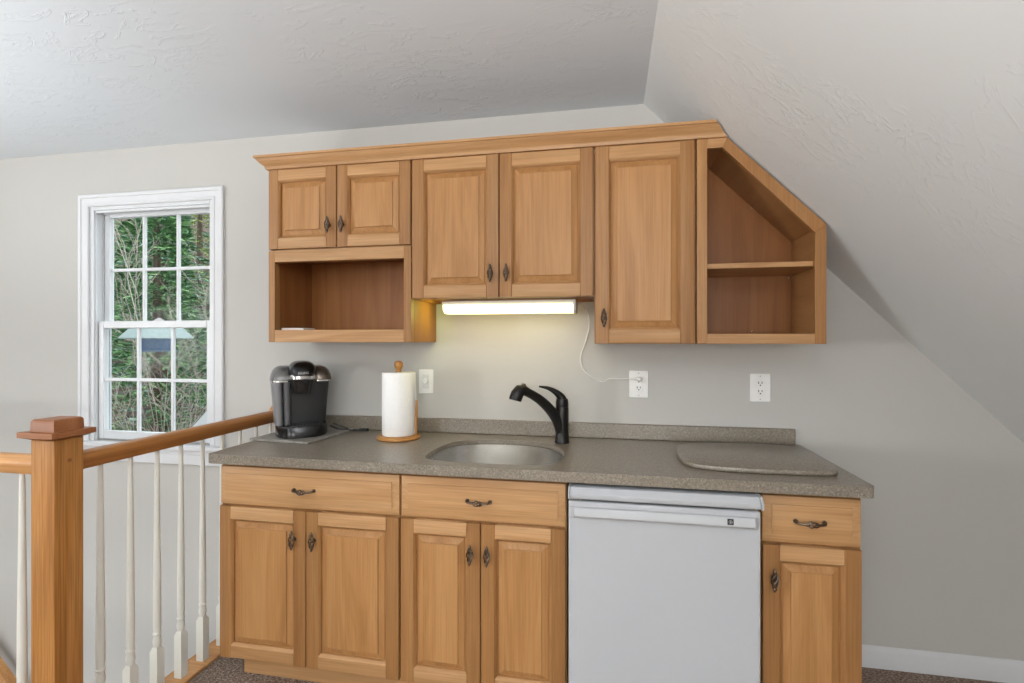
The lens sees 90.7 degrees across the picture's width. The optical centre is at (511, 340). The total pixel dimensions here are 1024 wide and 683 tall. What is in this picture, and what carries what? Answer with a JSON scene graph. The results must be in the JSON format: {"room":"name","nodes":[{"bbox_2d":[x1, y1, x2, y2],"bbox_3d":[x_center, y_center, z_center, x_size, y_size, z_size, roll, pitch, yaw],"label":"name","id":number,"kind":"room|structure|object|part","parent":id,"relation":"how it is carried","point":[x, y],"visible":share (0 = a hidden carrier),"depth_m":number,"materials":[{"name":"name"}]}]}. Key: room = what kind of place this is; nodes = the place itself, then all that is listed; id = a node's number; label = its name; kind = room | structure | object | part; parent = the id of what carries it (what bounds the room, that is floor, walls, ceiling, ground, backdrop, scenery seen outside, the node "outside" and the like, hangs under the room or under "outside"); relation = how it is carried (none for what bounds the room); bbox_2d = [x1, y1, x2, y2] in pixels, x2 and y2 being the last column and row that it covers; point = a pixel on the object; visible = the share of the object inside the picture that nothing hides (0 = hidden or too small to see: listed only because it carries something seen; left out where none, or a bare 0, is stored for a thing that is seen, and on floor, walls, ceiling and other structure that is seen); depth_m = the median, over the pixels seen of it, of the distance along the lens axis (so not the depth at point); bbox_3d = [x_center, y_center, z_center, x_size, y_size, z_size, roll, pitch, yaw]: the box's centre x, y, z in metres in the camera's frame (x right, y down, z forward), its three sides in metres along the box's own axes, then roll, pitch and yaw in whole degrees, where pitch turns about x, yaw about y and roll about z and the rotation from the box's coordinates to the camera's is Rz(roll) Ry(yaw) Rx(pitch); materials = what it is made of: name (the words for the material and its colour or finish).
{"room":"attic kitchenette","nodes":[
{"label":"attic kitchenette","id":0,"kind":"room"},
{"bbox_2d":[0,0,657,158],"bbox_3d":[-4.949,-1.139,-0.971,9.650,0.140,8.500,0,0,11],"label":"ceiling","id":1,"kind":"structure","parent":0,"point":[76,76],"depth_m":1.97,"materials":[{"name":"paint"}]},
{"bbox_2d":[0,104,1023,682],"bbox_3d":[-3.097,1.437,3.054,12.040,5.350,0.105,0,0,11],"label":"wall","id":2,"kind":"structure","parent":0,"point":[942,547],"depth_m":2.42,"materials":[{"name":"paint"}]},
{"bbox_2d":[0,656,15,682],"bbox_3d":[-3.016,1.810,2.934,1.841,1.782,0.101,0,0,11],"label":"stair handrail","id":3,"kind":"object","parent":2,"relation":"attached to","point":[6,675],"visible":1,"depth_m":2.88,"materials":[{"name":"brown wood"}]},
{"bbox_2d":[118,328,193,351],"bbox_3d":[-3.097,-0.582,3.860,0.527,1.348,1.326,0,0,25],"label":"bird feeder","id":4,"kind":"object","parent":2,"relation":"attached to","point":[153,339],"visible":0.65,"depth_m":4.11,"materials":[{"name":"blue"}]},
{"bbox_2d":[136,350,177,351],"bbox_3d":[-2.943,0.086,4.193,0.280,0.011,0.220,0,0,-35],"label":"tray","id":5,"kind":"object","parent":4,"relation":"on","point":[136,350],"depth_m":4.09,"materials":[{"name":"white"}]},
{"bbox_2d":[165,639,219,682],"bbox_3d":[-1.328,1.371,2.078,0.107,0.042,1.108,0,0,11],"label":"trim","id":6,"kind":"structure","parent":2,"relation":"attached to","point":[195,667],"depth_m":2.10,"materials":[{"name":"brown wood"}]},
{"bbox_2d":[269,160,435,341],"bbox_3d":[-0.739,-0.380,2.362,0.682,0.777,0.356,0,0,11],"label":"upper cabinet","id":7,"kind":"object","parent":2,"relation":"attached to","point":[340,236],"visible":0.92,"depth_m":2.26,"materials":[{"name":"brown wood"}]},
{"bbox_2d":[282,328,314,329],"bbox_3d":[-1.004,-0.047,2.377,0.110,0.020,0.100,0,0,7],"label":"booklet","id":8,"kind":"object","parent":7,"relation":"in","point":[282,328],"visible":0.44,"depth_m":2.33,"materials":[{"name":"white paper"}]},
{"bbox_3d":[-0.935,-0.589,2.261,0.334,0.358,0.020,0,0,11],"label":"door","id":9,"kind":"part","parent":7,"relation":"part of","materials":[{"name":"brown wood"}]},
{"bbox_3d":[-0.935,-0.589,2.261,0.230,0.254,0.017,0,0,11],"label":"raised panel","id":10,"kind":"part","parent":7,"relation":"part of","materials":[{"name":"brown wood"}]},
{"bbox_3d":[-0.808,-0.506,2.210,0.027,0.076,0.031,0,0,11],"label":"handle","id":11,"kind":"part","parent":7,"relation":"part of","materials":[{"name":"grey metal"}]},
{"bbox_3d":[-0.744,-0.506,2.198,0.027,0.076,0.031,0,0,11],"label":"handle","id":12,"kind":"part","parent":7,"relation":"part of","materials":[{"name":"grey metal"}]},
{"bbox_3d":[-0.599,-0.589,2.196,0.341,0.358,0.020,0,0,11],"label":"door","id":13,"kind":"part","parent":7,"relation":"part of","materials":[{"name":"brown wood"}]},
{"bbox_3d":[-0.599,-0.589,2.197,0.237,0.254,0.017,0,0,11],"label":"raised panel","id":14,"kind":"part","parent":7,"relation":"part of","materials":[{"name":"brown wood"}]},
{"bbox_2d":[419,369,432,393],"bbox_3d":[-0.423,0.202,2.471,0.074,0.118,0.022,0,0,11],"label":"dimmer switch","id":15,"kind":"object","parent":2,"relation":"attached to","point":[425,375],"visible":1,"depth_m":2.48,"materials":[{"name":"white plastic"}]},
{"bbox_2d":[253,119,726,170],"bbox_3d":[-0.139,-0.796,2.239,1.996,0.054,0.368,0,0,11],"label":"crown molding","id":16,"kind":"structure","parent":2,"relation":"attached to","point":[700,129],"depth_m":2.05,"materials":[{"name":"brown wood"}]},
{"bbox_2d":[412,147,594,303],"bbox_3d":[-0.024,-0.472,2.224,0.769,0.592,0.356,0,0,11],"label":"upper cabinet","id":17,"kind":"object","parent":2,"relation":"attached to","point":[505,226],"visible":1,"depth_m":2.08,"materials":[{"name":"brown wood"}]},
{"bbox_3d":[-0.239,-0.473,2.127,0.269,0.482,0.017,0,0,11],"label":"raised panel","id":18,"kind":"part","parent":17,"relation":"part of","materials":[{"name":"brown wood"}]},
{"bbox_3d":[-0.239,-0.473,2.127,0.377,0.590,0.020,0,0,11],"label":"door","id":19,"kind":"part","parent":17,"relation":"part of","materials":[{"name":"brown wood"}]},
{"bbox_3d":[-0.091,-0.276,2.071,0.027,0.076,0.031,0,0,11],"label":"handle","id":20,"kind":"part","parent":17,"relation":"part of","materials":[{"name":"grey metal"}]},
{"bbox_3d":[-0.025,-0.276,2.059,0.027,0.076,0.031,0,0,11],"label":"handle","id":21,"kind":"part","parent":17,"relation":"part of","materials":[{"name":"grey metal"}]},
{"bbox_3d":[0.137,-0.473,2.054,0.381,0.590,0.020,0,0,11],"label":"door","id":22,"kind":"part","parent":17,"relation":"part of","materials":[{"name":"brown wood"}]},
{"bbox_3d":[0.137,-0.473,2.054,0.273,0.482,0.017,0,0,11],"label":"raised panel","id":23,"kind":"part","parent":17,"relation":"part of","materials":[{"name":"brown wood"}]},
{"bbox_2d":[442,299,641,381],"bbox_3d":[0.136,0.008,2.263,0.878,0.366,0.214,0,0,11],"label":"light","id":24,"kind":"object","parent":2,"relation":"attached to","point":[546,306],"visible":1,"depth_m":2.20,"materials":[{"name":"white plastic"}]},
{"bbox_2d":[443,303,573,314],"bbox_3d":[-0.014,-0.138,2.247,0.576,0.038,0.120,0,0,11],"label":"diffuser","id":25,"kind":"object","parent":24,"relation":"attached to","point":[448,308],"depth_m":2.20,"materials":[{"name":"white plastic"}]},
{"bbox_3d":[0.423,0.013,2.241,0.264,0.355,0.148,0,0,11],"label":"cord","id":26,"kind":"part","parent":24,"relation":"part of","materials":[{"name":"white plastic"}]},
{"bbox_2d":[326,414,795,444],"bbox_3d":[0.061,0.413,2.379,2.337,0.069,0.018,0,0,11],"label":"backsplash","id":27,"kind":"structure","parent":2,"relation":"attached to","point":[775,436],"depth_m":2.31,"materials":[{"name":"laminate"}]},
{"bbox_2d":[629,371,647,397],"bbox_3d":[0.573,0.199,2.286,0.084,0.122,0.009,0,0,11],"label":"wall outlet","id":28,"kind":"object","parent":2,"relation":"attached to","point":[637,389],"visible":0.98,"depth_m":2.28,"materials":[{"name":"white plastic"}]},
{"bbox_2d":[635,377,642,391],"bbox_3d":[0.573,0.199,2.283,0.035,0.068,0.002,0,0,11],"label":"receptacle","id":29,"kind":"object","parent":28,"relation":"attached to","point":[638,385],"depth_m":2.28,"materials":[{"name":"white plastic"}]},
{"bbox_2d":[595,140,694,343],"bbox_3d":[0.544,-0.377,2.114,0.385,0.782,0.356,0,0,11],"label":"upper cabinet","id":30,"kind":"object","parent":2,"relation":"attached to","point":[645,193],"visible":1,"depth_m":1.97,"materials":[{"name":"brown wood"}]},
{"bbox_3d":[0.361,-0.088,1.984,0.027,0.076,0.031,0,0,11],"label":"handle","id":31,"kind":"part","parent":30,"relation":"part of","materials":[{"name":"grey metal"}]},
{"bbox_3d":[0.518,-0.378,1.981,0.264,0.668,0.017,0,0,11],"label":"raised panel","id":32,"kind":"part","parent":30,"relation":"part of","materials":[{"name":"brown wood"}]},
{"bbox_2d":[750,374,770,401],"bbox_3d":[1.075,0.206,2.189,0.084,0.122,0.009,0,0,11],"label":"wall outlet","id":33,"kind":"object","parent":2,"relation":"attached to","point":[760,384],"visible":1,"depth_m":2.19,"materials":[{"name":"white plastic"}]},
{"bbox_2d":[756,380,764,395],"bbox_3d":[1.074,0.206,2.186,0.035,0.068,0.002,0,0,11],"label":"receptacle","id":34,"kind":"object","parent":33,"relation":"attached to","point":[760,384],"depth_m":2.19,"materials":[{"name":"white plastic"}]},
{"bbox_2d":[695,138,825,343],"bbox_3d":[0.960,-0.377,2.050,0.452,0.782,0.324,0,0,11],"label":"upper cabinet","id":35,"kind":"object","parent":2,"relation":"attached to","point":[760,252],"visible":0.97,"depth_m":2.10,"materials":[{"name":"brown wood"}]},
{"bbox_2d":[707,261,812,277],"bbox_3d":[0.961,-0.285,2.058,0.420,0.020,0.289,0,0,11],"label":"shelf","id":36,"kind":"object","parent":35,"relation":"attached to","point":[795,269],"depth_m":1.97,"materials":[{"name":"brown wood"}]},
{"bbox_2d":[862,644,1023,682],"bbox_3d":[1.918,1.318,2.024,1.399,0.088,0.012,0,0,11],"label":"baseboard","id":37,"kind":"structure","parent":2,"relation":"attached to","point":[878,657],"depth_m":2.05,"materials":[{"name":"white paint"}]},
{"bbox_2d":[188,656,1002,682],"bbox_3d":[-3.943,1.487,-1.165,11.700,0.250,8.500,0,0,11],"label":"floor","id":38,"kind":"structure","parent":0,"point":[223,669],"depth_m":2.04,"materials":[{"name":"carpet"}]},
{"bbox_2d":[220,464,407,682],"bbox_3d":[-0.737,0.923,2.217,0.764,0.874,0.638,0,0,11],"label":"base cabinet","id":39,"kind":"object","parent":38,"relation":"on","point":[310,559],"visible":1,"depth_m":1.94,"materials":[{"name":"brown wood"}]},
{"bbox_3d":[-0.977,0.957,1.984,0.378,0.599,0.020,0,0,11],"label":"door","id":40,"kind":"part","parent":39,"relation":"part of","materials":[{"name":"brown wood"}]},
{"bbox_3d":[-0.976,0.957,1.984,0.272,0.493,0.017,0,0,11],"label":"raised panel","id":41,"kind":"part","parent":39,"relation":"part of","materials":[{"name":"brown wood"}]},
{"bbox_3d":[-0.842,0.764,1.931,0.027,0.076,0.031,0,0,11],"label":"handle","id":42,"kind":"part","parent":39,"relation":"part of","materials":[{"name":"grey metal"}]},
{"bbox_3d":[-0.801,0.578,1.922,0.099,0.024,0.034,0,0,11],"label":"handle","id":43,"kind":"part","parent":39,"relation":"part of","materials":[{"name":"grey metal"}]},
{"bbox_3d":[-0.790,0.575,1.948,0.758,0.150,0.020,0,0,11],"label":"drawer","id":44,"kind":"part","parent":39,"relation":"part of","materials":[{"name":"brown wood"}]},
{"bbox_3d":[-0.759,0.764,1.915,0.027,0.076,0.031,0,0,11],"label":"handle","id":45,"kind":"part","parent":39,"relation":"part of","materials":[{"name":"grey metal"}]},
{"bbox_3d":[-0.603,0.957,1.912,0.378,0.599,0.020,0,0,11],"label":"door","id":46,"kind":"part","parent":39,"relation":"part of","materials":[{"name":"brown wood"}]},
{"bbox_3d":[-0.603,0.957,1.912,0.272,0.493,0.017,0,0,11],"label":"raised panel","id":47,"kind":"part","parent":39,"relation":"part of","materials":[{"name":"brown wood"}]},
{"bbox_2d":[208,414,873,498],"bbox_3d":[0.013,0.431,2.075,2.359,0.105,0.634,0,0,11],"label":"countertop","id":48,"kind":"structure","parent":39,"relation":"on","point":[645,455],"depth_m":2.00,"materials":[{"name":"laminate"}]},
{"bbox_2d":[249,427,353,443],"bbox_3d":[-0.975,0.441,2.378,0.304,0.010,0.354,0,0,16],"label":"mat","id":49,"kind":"object","parent":48,"relation":"on","point":[331,432],"depth_m":2.25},
{"bbox_2d":[269,360,368,438],"bbox_3d":[-0.918,0.271,2.422,0.442,0.350,0.298,0,0,-26],"label":"coffee maker","id":50,"kind":"object","parent":49,"relation":"on","point":[299,389],"visible":1,"depth_m":2.29,"materials":[{"name":"black plastic"},{"name":"dark gray plastic"},{"name":"chrome"}]},
{"bbox_3d":[-1.100,0.287,2.364,0.057,0.194,0.230,0,0,-26],"label":"water tank","id":51,"kind":"part","parent":50,"relation":"part of","materials":[{"name":"grey plastic"}]},
{"bbox_3d":[-0.979,0.126,2.357,0.125,0.060,0.201,0,0,-26],"label":"lid","id":52,"kind":"part","parent":50,"relation":"part of","materials":[{"name":"black plastic"}]},
{"bbox_2d":[286,421,323,426],"bbox_3d":[-0.950,0.383,2.319,0.160,0.004,0.116,0,0,-26],"label":"drip tray","id":53,"kind":"object","parent":50,"relation":"on","point":[288,423],"depth_m":2.30,"materials":[{"name":"black plastic"}]},
{"bbox_3d":[-0.797,0.425,2.477,0.183,0.043,0.044,0,0,-8],"label":"power cord","id":54,"kind":"part","parent":50,"relation":"part of","materials":[{"name":"black plastic"}]},
{"bbox_2d":[376,361,420,441],"bbox_3d":[-0.517,0.270,2.308,0.198,0.355,0.198,0,0,11],"label":"paper towel holder","id":55,"kind":"object","parent":48,"relation":"on","point":[398,365],"visible":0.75,"depth_m":2.28,"materials":[{"name":"brown wood"}]},
{"bbox_2d":[382,371,415,436],"bbox_3d":[-0.512,0.287,2.307,0.160,0.283,0.149,0,0,11],"label":"paper towel roll","id":56,"kind":"object","parent":55,"relation":"on","point":[398,388],"visible":0.86,"depth_m":2.24,"materials":[{"name":"white paper"}]},
{"bbox_3d":[-0.435,0.349,2.288,0.016,0.160,0.013,0,0,11],"label":"arm","id":57,"kind":"part","parent":55,"relation":"part of","materials":[{"name":"brown wood"}]},
{"bbox_2d":[428,444,562,464],"bbox_3d":[-0.053,0.560,2.050,0.560,0.186,0.465,0,0,11],"label":"sink","id":58,"kind":"object","parent":48,"relation":"in","point":[508,454],"visible":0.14,"depth_m":2.25,"materials":[{"name":"metal"}]},
{"bbox_2d":[509,383,569,443],"bbox_3d":[0.119,0.313,2.161,0.287,0.269,0.067,0,0,-24],"label":"faucet","id":59,"kind":"object","parent":48,"relation":"on","point":[559,416],"visible":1,"depth_m":2.18,"materials":[{"name":"black metal"}]},
{"bbox_3d":[0.142,0.308,2.173,0.216,0.224,0.051,0,0,-24],"label":"spout","id":60,"kind":"part","parent":59,"relation":"part of","materials":[{"name":"black metal"}]},
{"bbox_3d":[0.181,0.242,2.208,0.130,0.093,0.056,0,0,2],"label":"lever","id":61,"kind":"part","parent":59,"relation":"part of","materials":[{"name":"black metal"}]},
{"bbox_2d":[676,443,837,475],"bbox_3d":[0.886,0.438,1.905,0.509,0.016,0.446,0,0,11],"label":"cutting board","id":62,"kind":"object","parent":48,"relation":"on","point":[727,457],"visible":1,"depth_m":1.82,"materials":[{"name":"laminate"}]},
{"bbox_2d":[401,474,568,682],"bbox_3d":[-0.059,0.923,2.086,0.614,0.874,0.638,0,0,11],"label":"base cabinet","id":63,"kind":"object","parent":38,"relation":"on","point":[485,561],"visible":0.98,"depth_m":1.81,"materials":[{"name":"brown wood"}]},
{"bbox_3d":[-0.261,0.957,1.845,0.302,0.599,0.020,0,0,11],"label":"door","id":64,"kind":"part","parent":63,"relation":"part of","materials":[{"name":"brown wood"}]},
{"bbox_3d":[-0.261,0.957,1.846,0.196,0.493,0.017,0,0,11],"label":"raised panel","id":65,"kind":"part","parent":63,"relation":"part of","materials":[{"name":"brown wood"}]},
{"bbox_3d":[-0.151,0.764,1.798,0.027,0.076,0.031,0,0,11],"label":"handle","id":66,"kind":"part","parent":63,"relation":"part of","materials":[{"name":"grey metal"}]},
{"bbox_3d":[-0.122,0.578,1.791,0.099,0.024,0.034,0,0,11],"label":"handle","id":67,"kind":"part","parent":63,"relation":"part of","materials":[{"name":"grey metal"}]},
{"bbox_3d":[-0.111,0.575,1.816,0.608,0.150,0.020,0,0,11],"label":"drawer","id":68,"kind":"part","parent":63,"relation":"part of","materials":[{"name":"brown wood"}]},
{"bbox_3d":[-0.090,0.764,1.786,0.027,0.076,0.031,0,0,11],"label":"handle","id":69,"kind":"part","parent":63,"relation":"part of","materials":[{"name":"grey metal"}]},
{"bbox_3d":[0.039,0.957,1.788,0.196,0.493,0.017,0,0,11],"label":"raised panel","id":70,"kind":"part","parent":63,"relation":"part of","materials":[{"name":"brown wood"}]},
{"bbox_3d":[0.039,0.957,1.788,0.302,0.599,0.020,0,0,11],"label":"door","id":71,"kind":"part","parent":63,"relation":"part of","materials":[{"name":"brown wood"}]},
{"bbox_2d":[568,483,763,682],"bbox_3d":[0.542,0.926,1.924,0.608,0.870,0.612,0,0,11],"label":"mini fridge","id":72,"kind":"object","parent":38,"relation":"on","point":[664,583],"visible":0.84,"depth_m":1.64,"materials":[{"name":"white metal"}]},
{"bbox_3d":[0.542,0.511,1.926,0.592,0.035,0.608,0,0,11],"label":"lid","id":73,"kind":"part","parent":72,"relation":"part of","materials":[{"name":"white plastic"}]},
{"bbox_2d":[758,493,861,682],"bbox_3d":[1.004,0.923,1.881,0.294,0.874,0.638,0,0,11],"label":"base cabinet","id":74,"kind":"object","parent":38,"relation":"on","point":[811,554],"visible":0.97,"depth_m":1.60,"materials":[{"name":"brown wood"}]},
{"bbox_3d":[0.835,0.764,1.607,0.027,0.076,0.031,0,0,11],"label":"handle","id":75,"kind":"part","parent":74,"relation":"part of","materials":[{"name":"grey metal"}]},
{"bbox_3d":[0.941,0.578,1.585,0.099,0.024,0.034,0,0,11],"label":"handle","id":76,"kind":"part","parent":74,"relation":"part of","materials":[{"name":"grey metal"}]},
{"bbox_3d":[0.952,0.957,1.612,0.182,0.493,0.017,0,0,11],"label":"raised panel","id":77,"kind":"part","parent":74,"relation":"part of","materials":[{"name":"brown wood"}]},
{"bbox_3d":[0.952,0.575,1.611,0.288,0.150,0.020,0,0,11],"label":"drawer","id":78,"kind":"part","parent":74,"relation":"part of","materials":[{"name":"brown wood"}]},
{"bbox_2d":[643,0,1023,442],"bbox_3d":[0.795,-0.135,-2.081,2.050,2.270,8.500,0,0,11],"label":"ceiling","id":79,"kind":"structure","parent":0,"point":[898,124],"depth_m":1.40,"materials":[{"name":"paint"}]},
{"label":"outside","id":80,"kind":"structure","parent":0,"visible":0},
{"bbox_2d":[112,214,209,430],"bbox_3d":[-8.079,-4.807,21.440,44.000,18.011,34.000,0,0,11],"label":"foliage","id":81,"kind":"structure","parent":80,"point":[204,229],"depth_m":18.81,"materials":[{"name":"green plant"}]},
{"bbox_2d":[112,317,131,425],"bbox_3d":[-12.688,-0.657,14.677,3.205,7.755,3.382,0,0,11],"label":"evergreen tree","id":82,"kind":"object","parent":81,"relation":"on","point":[114,317],"visible":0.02,"depth_m":15.44,"materials":[{"name":"green plant"}]},
{"bbox_2d":[112,220,134,364],"bbox_3d":[-15.767,-2.900,18.598,3.365,8.646,3.157,0,0,-23],"label":"evergreen tree","id":83,"kind":"object","parent":81,"relation":"on","point":[115,220],"visible":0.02,"depth_m":19.20,"materials":[{"name":"green plant"}]},
{"bbox_2d":[112,218,206,368],"bbox_3d":[-12.639,-2.913,18.094,3.360,8.654,3.497,0,0,11],"label":"evergreen tree","id":84,"kind":"object","parent":81,"relation":"on","point":[129,358],"visible":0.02,"depth_m":17.82,"materials":[{"name":"green plant"}]},
{"bbox_2d":[112,215,209,431],"bbox_3d":[-7.048,0.047,10.067,3.328,7.368,3.321,0,0,40],"label":"evergreen tree","id":85,"kind":"object","parent":81,"relation":"on","point":[169,223],"visible":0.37,"depth_m":9.88,"materials":[{"name":"green plant"}]},
{"bbox_2d":[112,218,209,431],"bbox_3d":[-4.799,0.485,7.136,2.364,7.110,4.015,0,0,17],"label":"bush","id":86,"kind":"object","parent":81,"relation":"on","point":[133,247],"visible":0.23,"depth_m":6.90,"materials":[{"name":"plant"}]},
{"bbox_2d":[112,215,209,431],"bbox_3d":[-9.634,-1.087,14.026,3.454,8.158,3.261,0,0,28],"label":"evergreen tree","id":87,"kind":"object","parent":81,"relation":"on","point":[189,216],"visible":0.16,"depth_m":13.97,"materials":[{"name":"green plant"}]},
{"bbox_2d":[168,214,209,309],"bbox_3d":[-13.537,-5.457,21.965,3.442,8.672,3.589,0,0,11],"label":"evergreen tree","id":88,"kind":"object","parent":81,"relation":"on","point":[199,235],"visible":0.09,"depth_m":21.84,"materials":[{"name":"green needle"},{"name":"bark"}]},
{"bbox_2d":[181,219,209,373],"bbox_3d":[-9.404,-2.846,17.459,3.454,8.643,3.500,0,0,11],"label":"evergreen tree","id":89,"kind":"object","parent":81,"relation":"on","point":[208,234],"visible":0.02,"depth_m":16.88,"materials":[{"name":"green plant"}]},
{"bbox_2d":[193,411,206,426],"bbox_3d":[-1.737,1.784,6.822,4.000,4.655,3.180,0,0,11],"label":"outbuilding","id":90,"kind":"structure","parent":81,"relation":"on","point":[203,420],"depth_m":5.52,"materials":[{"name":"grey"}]}
]}

